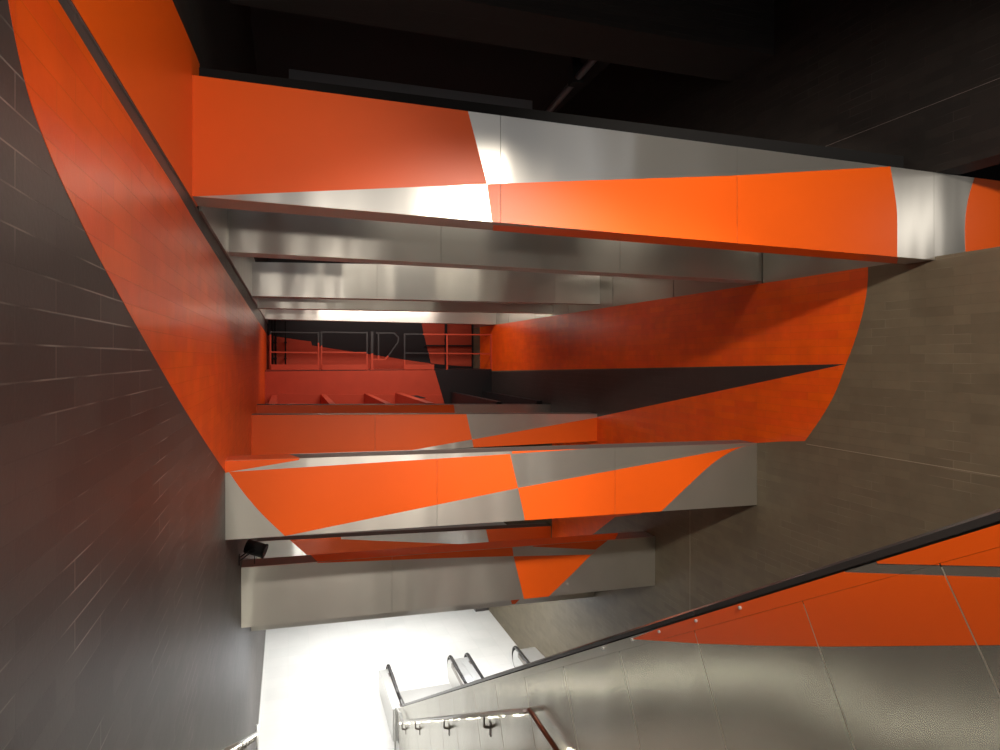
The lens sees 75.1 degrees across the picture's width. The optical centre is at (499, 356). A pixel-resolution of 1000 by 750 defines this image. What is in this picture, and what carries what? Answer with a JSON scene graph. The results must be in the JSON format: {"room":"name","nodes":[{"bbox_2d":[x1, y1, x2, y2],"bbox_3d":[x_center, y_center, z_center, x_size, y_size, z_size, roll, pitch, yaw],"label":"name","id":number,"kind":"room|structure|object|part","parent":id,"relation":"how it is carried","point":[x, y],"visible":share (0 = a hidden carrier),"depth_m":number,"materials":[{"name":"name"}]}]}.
{"room":"metro station","nodes":[
{"label":"metro station","id":0,"kind":"room"},
{"bbox_2d":[0,0,267,749],"bbox_3d":[-6.760,1.800,16.728,0.518,22.400,44.000,0,0,-18],"label":"wall","id":1,"kind":"structure","parent":0,"point":[133,351],"depth_m":4.01,"materials":[{"name":"stone"}]},
{"bbox_2d":[199,206,267,322],"bbox_3d":[-7.612,-2.310,20.216,0.030,1.220,26.640,0,0,-18],"label":"trim","id":2,"kind":"structure","parent":1,"relation":"attached to","point":[216,219],"depth_m":10.61,"materials":[{"name":"metal"}]},
{"bbox_2d":[223,724,258,749],"bbox_3d":[-4.269,7.174,10.083,0.146,11.651,20.856,0,0,-18],"label":"stair handrail","id":3,"kind":"object","parent":1,"relation":"attached to","point":[237,744],"visible":1,"depth_m":15.00,"materials":[{"name":"silver metal"}]},
{"bbox_3d":[-7.459,12.147,19.972,0.080,1.706,0.076,0,0,-18],"label":"post","id":4,"kind":"part","parent":3,"relation":"part of","materials":[{"name":"silver metal"}]},
{"bbox_2d":[239,539,267,565],"bbox_3d":[-5.352,4.232,14.129,0.600,0.532,0.412,0,0,-18],"label":"spotlight","id":5,"kind":"object","parent":1,"relation":"attached to","point":[255,548],"visible":0.97,"depth_m":14.02,"materials":[{"name":"black paint"}]},
{"bbox_2d":[258,633,265,723],"bbox_3d":[-9.467,12.935,25.838,0.020,0.130,15.000,0,0,-18],"label":"baseboard","id":6,"kind":"structure","parent":1,"relation":"attached to","point":[265,633],"depth_m":25.96,"materials":[{"name":"silver metal"}]},
{"bbox_2d":[265,309,495,324],"bbox_3d":[-5.408,-2.417,30.801,10.785,1.610,0.520,0,0,-18],"label":"steel beam","id":7,"kind":"structure","parent":1,"relation":"attached to","point":[270,314],"depth_m":30.52,"materials":[{"name":"silver metal"}]},
{"bbox_3d":[-7.172,-2.373,30.226,7.068,1.468,0.520,0,0,-18],"label":"cladding panel","id":8,"kind":"part","parent":7,"relation":"part of","materials":[{"name":"metal"}]},
{"bbox_3d":[-2.045,-2.417,31.898,3.707,1.610,0.520,0,0,-18],"label":"cladding panel","id":9,"kind":"part","parent":7,"relation":"part of","materials":[{"name":"metal"}]},
{"bbox_2d":[257,523,550,558],"bbox_3d":[-3.182,7.012,23.952,10.811,1.570,0.523,0,0,-19],"label":"steel beam","id":10,"kind":"structure","parent":1,"relation":"attached to","point":[280,546],"depth_m":23.52,"materials":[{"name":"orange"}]},
{"bbox_3d":[-3.186,6.435,23.963,10.811,0.412,0.480,0,0,-19],"label":"plate","id":11,"kind":"part","parent":10,"relation":"part of","materials":[{"name":"grey metal"}]},
{"bbox_2d":[257,404,550,412],"bbox_3d":[-3.151,2.233,23.857,10.825,1.255,0.523,0,0,-20],"label":"steel beam","id":12,"kind":"structure","parent":1,"relation":"attached to","point":[261,408],"depth_m":23.48,"materials":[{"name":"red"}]},
{"bbox_2d":[321,394,334,403],"bbox_3d":[-7.062,2.210,26.659,0.220,0.980,7.470,0,0,-18],"label":"beam","id":13,"kind":"structure","parent":12,"relation":"attached to","point":[325,399],"depth_m":27.02,"materials":[{"name":"orange paint"}]},
{"bbox_2d":[364,393,391,403],"bbox_3d":[-5.182,2.210,27.272,0.220,0.980,7.470,0,0,-18],"label":"beam","id":14,"kind":"structure","parent":12,"relation":"attached to","point":[368,398],"depth_m":27.84,"materials":[{"name":"orange paint"}]},
{"bbox_3d":[-3.155,1.745,23.868,10.825,0.274,0.480,0,0,-20],"label":"plate","id":15,"kind":"part","parent":12,"relation":"part of","materials":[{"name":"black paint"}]},
{"bbox_2d":[395,393,434,403],"bbox_3d":[-3.732,2.210,27.745,0.300,0.980,7.470,0,0,-18],"label":"beam","id":16,"kind":"structure","parent":12,"relation":"attached to","point":[400,398],"depth_m":28.30,"materials":[{"name":"orange paint"}]},
{"bbox_2d":[412,395,426,400],"bbox_3d":[-4.019,2.110,29.823,0.950,0.580,2.000,0,0,-18],"label":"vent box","id":17,"kind":"object","parent":16,"relation":"attached to","point":[417,396],"visible":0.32,"depth_m":29.21,"materials":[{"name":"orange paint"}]},
{"bbox_2d":[450,392,501,403],"bbox_3d":[-1.183,2.210,28.576,0.220,0.980,7.470,0,0,-18],"label":"beam","id":18,"kind":"structure","parent":12,"relation":"attached to","point":[455,397],"depth_m":29.04,"materials":[{"name":"black paint"}]},
{"bbox_2d":[483,391,541,403],"bbox_3d":[0.392,2.210,29.090,0.220,0.980,7.470,0,0,-18],"label":"beam","id":19,"kind":"structure","parent":12,"relation":"attached to","point":[505,399],"depth_m":28.78,"materials":[{"name":"black paint"}]},
{"bbox_2d":[257,298,552,313],"bbox_3d":[-3.145,-2.227,23.861,10.785,1.147,0.520,0,0,-18],"label":"steel beam","id":20,"kind":"structure","parent":1,"relation":"attached to","point":[263,303],"depth_m":23.45,"materials":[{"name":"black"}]},
{"bbox_3d":[-5.979,-2.125,22.936,4.818,0.942,0.520,0,0,-18],"label":"cladding panel","id":21,"kind":"part","parent":20,"relation":"part of","materials":[{"name":"metal"}]},
{"bbox_3d":[-0.852,-2.240,24.608,5.957,1.121,0.520,0,0,-18],"label":"cladding panel","id":22,"kind":"part","parent":20,"relation":"part of","materials":[{"name":"metal"}]},
{"bbox_2d":[289,69,531,108],"bbox_3d":[-0.700,-5.910,16.364,10.785,1.420,0.150,0,0,-18],"label":"panel","id":23,"kind":"object","parent":1,"relation":"attached to","point":[293,74],"visible":0.12,"depth_m":15.78,"materials":[{"name":"grey"}]},
{"bbox_2d":[251,592,593,630],"bbox_3d":[-2.032,7.339,20.425,10.806,1.464,0.603,0,0,-19],"label":"steel beam","id":24,"kind":"structure","parent":1,"relation":"attached to","point":[588,594],"depth_m":20.09,"materials":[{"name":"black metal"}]},
{"bbox_2d":[251,413,596,454],"bbox_3d":[-2.020,2.291,20.387,10.818,1.261,0.523,0,0,-16],"label":"steel beam","id":25,"kind":"structure","parent":1,"relation":"attached to","point":[271,433],"depth_m":19.89,"materials":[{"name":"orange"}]},
{"bbox_3d":[-5.525,2.291,19.351,3.503,1.261,0.523,0,0,-16],"label":"cladding panel","id":26,"kind":"part","parent":25,"relation":"part of","materials":[{"name":"metal"}]},
{"bbox_3d":[-2.023,1.788,20.398,10.818,0.251,0.480,0,0,-16],"label":"plate","id":27,"kind":"part","parent":25,"relation":"part of","materials":[{"name":"metal"}]},
{"bbox_3d":[-0.344,2.309,20.882,7.319,1.146,0.523,0,0,-16],"label":"cladding panel","id":28,"kind":"part","parent":25,"relation":"part of","materials":[{"name":"metal"}]},
{"bbox_2d":[252,262,599,304],"bbox_3d":[-1.905,-2.323,20.058,10.785,1.237,0.520,0,0,-18],"label":"steel beam","id":29,"kind":"structure","parent":1,"relation":"attached to","point":[386,282],"depth_m":19.61,"materials":[{"name":"silver metal"}]},
{"bbox_3d":[-5.374,-2.225,18.926,3.480,1.042,0.520,0,0,-18],"label":"cladding panel","id":30,"kind":"part","parent":29,"relation":"part of","materials":[{"name":"metal"}]},
{"bbox_3d":[-1.011,-2.309,20.349,5.688,1.179,0.520,0,0,-18],"label":"cladding panel","id":31,"kind":"part","parent":29,"relation":"part of","materials":[{"name":"metal"}]},
{"bbox_3d":[2.459,-2.343,21.480,1.602,1.197,0.520,0,0,-18],"label":"cladding panel","id":32,"kind":"part","parent":29,"relation":"part of","materials":[{"name":"metal"}]},
{"bbox_2d":[241,531,654,627],"bbox_3d":[-0.818,5.570,16.703,10.824,1.690,0.623,0,0,-20],"label":"steel beam","id":33,"kind":"structure","parent":1,"relation":"attached to","point":[288,589],"depth_m":16.13,"materials":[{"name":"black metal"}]},
{"bbox_3d":[-4.303,5.453,15.440,3.408,1.456,0.623,0,0,-20],"label":"cladding panel","id":34,"kind":"part","parent":33,"relation":"part of","materials":[{"name":"metal"}]},
{"bbox_3d":[-0.822,4.894,16.714,10.825,0.336,0.580,0,0,-20],"label":"plate","id":35,"kind":"part","parent":33,"relation":"part of","materials":[{"name":"metal"}]},
{"bbox_3d":[0.776,5.620,17.280,7.428,1.591,0.623,0,0,-20],"label":"cladding panel","id":36,"kind":"part","parent":33,"relation":"part of","materials":[{"name":"metal"}]},
{"bbox_2d":[225,440,756,539],"bbox_3d":[0.341,2.492,12.815,11.012,1.521,0.583,0,0,-18],"label":"steel beam","id":37,"kind":"structure","parent":1,"relation":"attached to","point":[274,495],"depth_m":12.23,"materials":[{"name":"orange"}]},
{"bbox_3d":[-2.968,2.430,11.709,3.611,1.385,0.610,0,0,-18],"label":"cladding panel","id":38,"kind":"part","parent":37,"relation":"part of","materials":[{"name":"metal"}]},
{"bbox_3d":[0.337,1.821,12.826,11.011,0.178,0.540,0,0,-18],"label":"plate","id":39,"kind":"part","parent":37,"relation":"part of","materials":[{"name":"grey metal"}]},
{"bbox_3d":[0.494,2.489,12.866,3.680,1.401,0.610,0,0,-18],"label":"cladding panel","id":40,"kind":"part","parent":37,"relation":"part of","materials":[{"name":"metal"}]},
{"bbox_3d":[3.901,2.547,14.005,3.494,1.412,0.609,0,0,-18],"label":"cladding panel","id":41,"kind":"part","parent":37,"relation":"part of","materials":[{"name":"metal"}]},
{"bbox_2d":[228,209,760,282],"bbox_3d":[0.467,-2.376,12.785,10.790,1.438,0.520,0,0,-18],"label":"steel beam","id":42,"kind":"structure","parent":1,"relation":"attached to","point":[260,234],"depth_m":12.20,"materials":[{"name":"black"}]},
{"bbox_3d":[-2.923,-2.318,11.714,3.669,1.169,0.554,0,0,-18],"label":"cladding panel","id":43,"kind":"part","parent":42,"relation":"part of","materials":[{"name":"metal"}]},
{"bbox_3d":[0.586,-2.348,12.822,3.681,1.308,0.554,0,0,-18],"label":"cladding panel","id":44,"kind":"part","parent":42,"relation":"part of","materials":[{"name":"metal"}]},
{"bbox_3d":[3.976,-2.376,13.893,3.420,1.438,0.552,0,0,-18],"label":"cladding panel","id":45,"kind":"part","parent":42,"relation":"part of","materials":[{"name":"metal"}]},
{"bbox_2d":[230,0,773,81],"bbox_3d":[0.470,-7.900,12.775,10.785,3.000,1.400,0,0,-18],"label":"ceiling","id":46,"kind":"structure","parent":1,"relation":"attached to","point":[724,40],"depth_m":12.94,"materials":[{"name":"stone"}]},
{"bbox_2d":[545,57,595,111],"bbox_3d":[2.144,-8.032,16.004,0.300,2.357,5.076,0,0,-18],"label":"pipe","id":47,"kind":"object","parent":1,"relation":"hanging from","point":[577,70],"visible":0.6,"depth_m":16.54,"materials":[{"name":"grey metal"}]},
{"bbox_2d":[267,258,472,448],"bbox_3d":[-6.593,1.800,34.872,12.084,22.400,0.404,0,0,-18],"label":"wall","id":48,"kind":"structure","parent":0,"point":[296,342],"depth_m":34.59,"materials":[{"name":"metal"}]},
{"bbox_2d":[271,320,273,363],"bbox_3d":[-11.462,-1.095,32.761,0.130,3.410,0.560,0,0,-18],"label":"riser pipe","id":49,"kind":"object","parent":48,"relation":"attached to","point":[272,321],"visible":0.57,"depth_m":32.53,"materials":[{"name":"black"}]},
{"bbox_2d":[274,320,276,363],"bbox_3d":[-11.327,-1.095,32.805,0.130,3.410,0.560,0,0,-18],"label":"riser pipe","id":50,"kind":"object","parent":48,"relation":"attached to","point":[275,321],"visible":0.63,"depth_m":32.58,"materials":[{"name":"black"}]},
{"bbox_2d":[284,320,286,363],"bbox_3d":[-10.874,-1.095,32.953,0.130,3.410,0.560,0,0,-18],"label":"riser pipe","id":51,"kind":"object","parent":48,"relation":"attached to","point":[285,342],"visible":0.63,"depth_m":32.73,"materials":[{"name":"black"}]},
{"bbox_2d":[265,368,491,403],"bbox_3d":[-6.392,2.558,32.773,11.433,3.884,3.720,0,0,-18],"label":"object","id":52,"kind":"structure","parent":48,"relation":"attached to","point":[436,385],"depth_m":31.02,"materials":[{"name":"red paint"}]},
{"bbox_2d":[268,395,277,403],"bbox_3d":[-9.075,2.210,26.003,0.250,0.980,7.470,0,0,-18],"label":"beam","id":53,"kind":"structure","parent":52,"relation":"attached to","point":[274,398],"depth_m":26.30,"materials":[{"name":"orange paint"}]},
{"bbox_2d":[270,331,318,369],"bbox_3d":[-9.463,-0.282,29.970,2.182,1.777,0.115,0,0,-18],"label":"guard railing","id":54,"kind":"object","parent":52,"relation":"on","point":[272,366],"visible":1,"depth_m":29.91,"materials":[{"name":"metal"}]},
{"bbox_3d":[-10.474,-0.274,29.665,0.070,1.734,0.070,0,0,-18],"label":"post","id":55,"kind":"part","parent":54,"relation":"part of","materials":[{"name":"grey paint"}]},
{"bbox_3d":[-9.470,-1.135,29.992,2.156,0.072,0.060,0,0,-18],"label":"rail","id":56,"kind":"part","parent":54,"relation":"part of","materials":[{"name":"grey metal"}]},
{"bbox_3d":[-9.470,-0.212,29.992,2.157,0.092,0.060,0,0,-18],"label":"rail","id":57,"kind":"part","parent":54,"relation":"part of","materials":[{"name":"metal"}]},
{"bbox_3d":[-8.466,-0.280,30.319,0.070,1.772,0.070,0,0,-18],"label":"post","id":58,"kind":"part","parent":54,"relation":"part of","materials":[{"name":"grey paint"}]},
{"bbox_2d":[321,331,367,369],"bbox_3d":[-7.335,-0.289,30.665,2.166,1.818,0.115,0,0,-18],"label":"guard railing","id":59,"kind":"object","parent":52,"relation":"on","point":[323,366],"visible":1,"depth_m":30.63,"materials":[{"name":"metal"}]},
{"bbox_3d":[-8.338,-0.280,30.361,0.070,1.775,0.070,0,0,-18],"label":"post","id":60,"kind":"part","parent":59,"relation":"part of","materials":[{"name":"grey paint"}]},
{"bbox_3d":[-7.341,-1.161,30.686,2.142,0.073,0.060,0,0,-18],"label":"rail","id":61,"kind":"part","parent":59,"relation":"part of","materials":[{"name":"grey metal"}]},
{"bbox_3d":[-7.341,-0.217,30.686,2.143,0.093,0.060,0,0,-18],"label":"rail","id":62,"kind":"part","parent":59,"relation":"part of","materials":[{"name":"metal"}]},
{"bbox_3d":[-6.345,-0.286,31.011,0.070,1.813,0.070,0,0,-18],"label":"post","id":63,"kind":"part","parent":59,"relation":"part of","materials":[{"name":"metal"}]},
{"bbox_2d":[371,331,398,369],"bbox_3d":[-5.530,-0.299,31.276,1.353,1.841,0.110,0,0,-18],"label":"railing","id":64,"kind":"object","parent":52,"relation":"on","point":[378,333],"visible":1,"depth_m":31.15,"materials":[{"name":"grey metal"}]},
{"bbox_3d":[-6.121,-0.299,31.084,0.110,1.841,0.110,0,0,-18],"label":"gate post","id":65,"kind":"part","parent":64,"relation":"part of","materials":[{"name":"metal"}]},
{"bbox_3d":[-5.482,-0.520,31.292,1.251,1.340,0.060,0,0,-18],"label":"gate frame","id":66,"kind":"part","parent":64,"relation":"part of","materials":[{"name":"grey paint"}]},
{"bbox_2d":[404,364,433,369],"bbox_3d":[-3.945,0.489,31.725,1.481,0.251,0.030,0,0,-18],"label":"board","id":67,"kind":"object","parent":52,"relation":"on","point":[406,366],"visible":1,"depth_m":31.71,"materials":[{"name":"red paint"}]},
{"bbox_2d":[404,333,491,369],"bbox_3d":[-2.547,-0.253,32.249,4.469,1.824,0.070,0,0,-18],"label":"guard railing","id":68,"kind":"object","parent":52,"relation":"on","point":[446,353],"visible":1,"depth_m":32.20,"materials":[{"name":"metal"}]},
{"bbox_3d":[-4.638,-0.243,31.567,0.070,1.748,0.070,0,0,-18],"label":"post","id":69,"kind":"part","parent":68,"relation":"part of","materials":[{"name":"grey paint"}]},
{"bbox_3d":[-2.627,-0.248,32.223,0.070,1.785,0.070,0,0,-18],"label":"post","id":70,"kind":"part","parent":68,"relation":"part of","materials":[{"name":"metal"}]},
{"bbox_3d":[-2.546,-1.121,32.250,4.450,0.068,0.060,0,0,-18],"label":"rail","id":71,"kind":"part","parent":68,"relation":"part of","materials":[{"name":"red metal"}]},
{"bbox_3d":[-2.546,-0.178,32.250,4.450,0.092,0.060,0,0,-18],"label":"rail","id":72,"kind":"part","parent":68,"relation":"part of","materials":[{"name":"metal"}]},
{"bbox_3d":[-0.456,-0.253,32.931,0.070,1.824,0.070,0,0,-18],"label":"post","id":73,"kind":"part","parent":68,"relation":"part of","materials":[{"name":"metal"}]},
{"bbox_2d":[425,324,472,367],"bbox_3d":[-2.771,-0.990,35.826,2.771,3.220,0.140,0,0,-18],"label":"guard railing","id":74,"kind":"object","parent":48,"relation":"attached to","point":[445,324],"depth_m":35.89,"materials":[{"name":"red metal"}]},
{"bbox_2d":[259,609,517,749],"bbox_3d":[-2.172,13.150,20.854,11.800,0.300,49.000,0,0,-18],"label":"floor","id":75,"kind":"structure","parent":0,"point":[320,683],"depth_m":27.30,"materials":[{"name":"white tile"}]},
{"bbox_2d":[400,684,450,702],"bbox_3d":[0.991,6.620,13.155,2.160,12.760,26.000,0,0,-18],"label":"escalator","id":76,"kind":"object","parent":75,"relation":"on","point":[413,694],"visible":0.02,"depth_m":25.15,"materials":[{"name":"silver metal"}]},
{"bbox_2d":[447,655,473,687],"bbox_3d":[2.485,5.363,12.783,0.450,15.275,28.795,0,0,-18],"label":"balustrade","id":77,"kind":"object","parent":75,"relation":"on","point":[458,675],"visible":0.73,"depth_m":25.14,"materials":[{"name":"grey metal"}]},
{"bbox_3d":[2.366,5.298,12.744,0.124,15.145,28.795,0,0,-18],"label":"handrail","id":78,"kind":"part","parent":77,"relation":"part of","materials":[{"name":"grey rubber"}]},
{"bbox_2d":[460,653,483,680],"bbox_3d":[2.917,5.363,12.924,0.440,15.275,28.795,0,0,-18],"label":"balustrade","id":79,"kind":"object","parent":75,"relation":"on","point":[468,662],"visible":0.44,"depth_m":25.19,"materials":[{"name":"glass"}]},
{"bbox_2d":[512,646,544,667],"bbox_3d":[5.346,5.363,13.716,0.910,15.275,28.795,0,0,-18],"label":"balustrade","id":80,"kind":"object","parent":75,"relation":"on","point":[520,657],"visible":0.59,"depth_m":26.43,"materials":[{"name":"grey metal"}]},
{"bbox_3d":[5.009,5.298,13.606,0.124,15.145,28.795,0,0,-18],"label":"handrail","id":81,"kind":"part","parent":80,"relation":"part of","materials":[{"name":"silver metal"}]},
{"bbox_2d":[378,509,999,741],"bbox_3d":[-0.116,5.363,11.935,0.460,15.275,28.795,0,0,-18],"label":"balustrade","id":82,"kind":"object","parent":75,"relation":"on","point":[390,695],"visible":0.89,"depth_m":5.42,"materials":[{"name":"black metal"}]},
{"bbox_2d":[397,524,999,749],"bbox_3d":[0.580,5.413,10.181,0.455,15.174,25.000,0,0,-18],"label":"wall","id":83,"kind":"structure","parent":75,"relation":"on","point":[902,651],"depth_m":4.74,"materials":[{"name":"brushed steel"},{"name":"orange painted steel"},{"name":"dark steel"}]},
{"bbox_3d":[-3.026,12.005,20.617,0.030,1.990,2.910,0,0,-18],"label":"cladding panel","id":84,"kind":"part","parent":83,"relation":"part of","materials":[{"name":"metal"}]},
{"bbox_3d":[-2.430,11.569,18.791,0.030,2.863,3.151,0,0,-18],"label":"cladding panel","id":85,"kind":"part","parent":83,"relation":"part of","materials":[{"name":"metal"}]},
{"bbox_3d":[-1.843,11.090,16.991,0.030,3.820,3.840,0,0,-18],"label":"cladding panel","id":86,"kind":"part","parent":83,"relation":"part of","materials":[{"name":"metal"}]},
{"bbox_3d":[-1.284,10.682,15.275,0.030,4.636,4.049,0,0,-18],"label":"cladding panel","id":87,"kind":"part","parent":83,"relation":"part of","materials":[{"name":"metal"}]},
{"bbox_3d":[-0.773,10.288,13.709,0.030,5.424,4.443,0,0,-18],"label":"cladding panel","id":88,"kind":"part","parent":83,"relation":"part of","materials":[{"name":"metal"}]},
{"bbox_3d":[-0.272,9.809,12.171,0.030,6.381,4.878,0,0,-18],"label":"cladding panel","id":89,"kind":"part","parent":83,"relation":"part of","materials":[{"name":"metal"}]},
{"bbox_2d":[394,707,559,749],"bbox_3d":[-0.135,7.245,11.374,0.216,11.510,20.746,0,0,-18],"label":"stair handrail","id":90,"kind":"object","parent":83,"relation":"attached to","point":[530,711],"visible":1,"depth_m":11.79,"materials":[{"name":"silver metal"}]},
{"bbox_3d":[-3.285,12.141,20.924,0.090,1.718,0.641,0,0,-24],"label":"post","id":91,"kind":"part","parent":90,"relation":"part of","materials":[{"name":"silver metal"}]},
{"bbox_3d":[-1.396,8.312,15.183,0.070,6.066,11.468,0,0,-18],"label":"sloping rail","id":92,"kind":"part","parent":90,"relation":"part of","materials":[{"name":"silver metal"}]},
{"bbox_3d":[0.738,5.247,8.638,0.070,0.185,2.368,0,0,-18],"label":"level rail","id":93,"kind":"part","parent":90,"relation":"part of","materials":[{"name":"brown"}]},
{"bbox_3d":[0.209,9.054,10.697,0.030,6.446,4.578,0,0,-18],"label":"cladding panel","id":94,"kind":"part","parent":83,"relation":"part of","materials":[{"name":"metal"}]},
{"bbox_3d":[0.658,8.238,9.319,0.030,6.503,4.678,0,0,-18],"label":"cladding panel","id":95,"kind":"part","parent":83,"relation":"part of","materials":[{"name":"metal"}]},
{"bbox_3d":[1.123,7.393,7.893,0.030,6.503,4.678,0,0,-18],"label":"cladding panel","id":96,"kind":"part","parent":83,"relation":"part of","materials":[{"name":"metal"}]},
{"bbox_3d":[1.596,6.535,6.443,0.030,6.531,4.728,0,0,-18],"label":"cladding panel","id":97,"kind":"part","parent":83,"relation":"part of","materials":[{"name":"metal"}]},
{"bbox_3d":[2.052,5.704,5.040,0.033,6.446,4.578,0,0,-18],"label":"cladding panel","id":98,"kind":"part","parent":83,"relation":"part of","materials":[{"name":"metal"}]},
{"bbox_3d":[2.471,4.944,3.757,0.033,6.390,4.478,0,0,-18],"label":"cladding panel","id":99,"kind":"part","parent":83,"relation":"part of","materials":[{"name":"metal"}]},
{"bbox_3d":[2.832,4.288,2.649,0.033,6.238,4.208,0,0,-18],"label":"cladding panel","id":100,"kind":"part","parent":83,"relation":"part of","materials":[{"name":"metal"}]},
{"bbox_3d":[3.196,3.627,1.532,0.033,6.401,4.498,0,0,-18],"label":"cladding panel","id":101,"kind":"part","parent":83,"relation":"part of","materials":[{"name":"metal"}]},
{"bbox_2d":[293,522,506,535],"bbox_3d":[-5.009,8.100,29.553,10.800,0.400,10.700,0,0,-18],"label":"ceiling","id":102,"kind":"structure","parent":0,"point":[491,523],"depth_m":30.11,"materials":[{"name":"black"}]},
{"bbox_2d":[249,6,609,111],"bbox_3d":[-1.397,-9.550,18.477,11.800,0.300,44.000,0,0,-18],"label":"ceiling","id":103,"kind":"structure","parent":0,"point":[282,41],"depth_m":20.61,"materials":[{"name":"black"}]},
{"bbox_2d":[473,247,999,656],"bbox_3d":[3.973,5.700,20.228,0.503,14.600,44.000,0,0,-18],"label":"wall","id":104,"kind":"structure","parent":0,"point":[868,398],"depth_m":13.47,"materials":[{"name":"concrete"}]},
{"bbox_2d":[474,608,488,611],"bbox_3d":[-1.107,10.650,33.876,0.700,4.700,1.300,0,0,-18],"label":"trim","id":105,"kind":"structure","parent":104,"relation":"attached to","point":[479,609],"depth_m":33.24,"materials":[{"name":"metal"}]},
{"bbox_2d":[473,253,889,327],"bbox_3d":[2.084,-2.270,26.029,0.498,1.340,31.800,0,0,-18],"label":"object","id":106,"kind":"structure","parent":104,"relation":"attached to","point":[614,291],"depth_m":17.12,"materials":[{"name":"metal"}]},
{"bbox_2d":[557,0,999,174],"bbox_3d":[3.974,-6.170,20.229,0.502,6.460,44.000,0,0,-18],"label":"wall","id":107,"kind":"structure","parent":0,"point":[918,81],"depth_m":11.77,"materials":[{"name":"stone"}]},
{"bbox_2d":[958,164,999,180],"bbox_3d":[10.648,-2.300,5.891,3.300,2.600,12.600,0,0,-18],"label":"wall","id":108,"kind":"structure","parent":0,"point":[992,172],"depth_m":11.84,"materials":[{"name":"black"}]},
{"bbox_2d":[192,75,999,263],"bbox_3d":[3.390,-2.264,9.466,14.285,1.560,0.503,0,0,-18],"label":"steel beam","id":109,"kind":"structure","parent":108,"relation":"attached to","point":[256,147],"depth_m":8.34,"materials":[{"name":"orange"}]},
{"bbox_3d":[-1.736,-2.358,7.794,3.497,1.371,0.503,0,0,-18],"label":"cladding panel","id":110,"kind":"part","parent":109,"relation":"part of","materials":[{"name":"metal"}]},
{"bbox_2d":[199,67,903,167],"bbox_3d":[1.594,-2.780,9.329,10.785,1.160,0.250,0,0,-18],"label":"trim","id":111,"kind":"structure","parent":109,"relation":"on","point":[586,121],"depth_m":9.05,"materials":[{"name":"black"}]},
{"bbox_3d":[1.602,-2.310,8.883,3.514,1.400,0.503,0,0,-18],"label":"cladding panel","id":112,"kind":"part","parent":109,"relation":"part of","materials":[{"name":"metal"}]},
{"bbox_3d":[5.055,-2.261,10.009,3.741,1.430,0.503,0,0,-18],"label":"cladding panel","id":113,"kind":"part","parent":109,"relation":"part of","materials":[{"name":"metal"}]},
{"bbox_3d":[8.508,-2.212,11.135,3.513,1.457,0.503,0,0,-18],"label":"cladding panel","id":114,"kind":"part","parent":109,"relation":"part of","materials":[{"name":"metal"}]}
]}

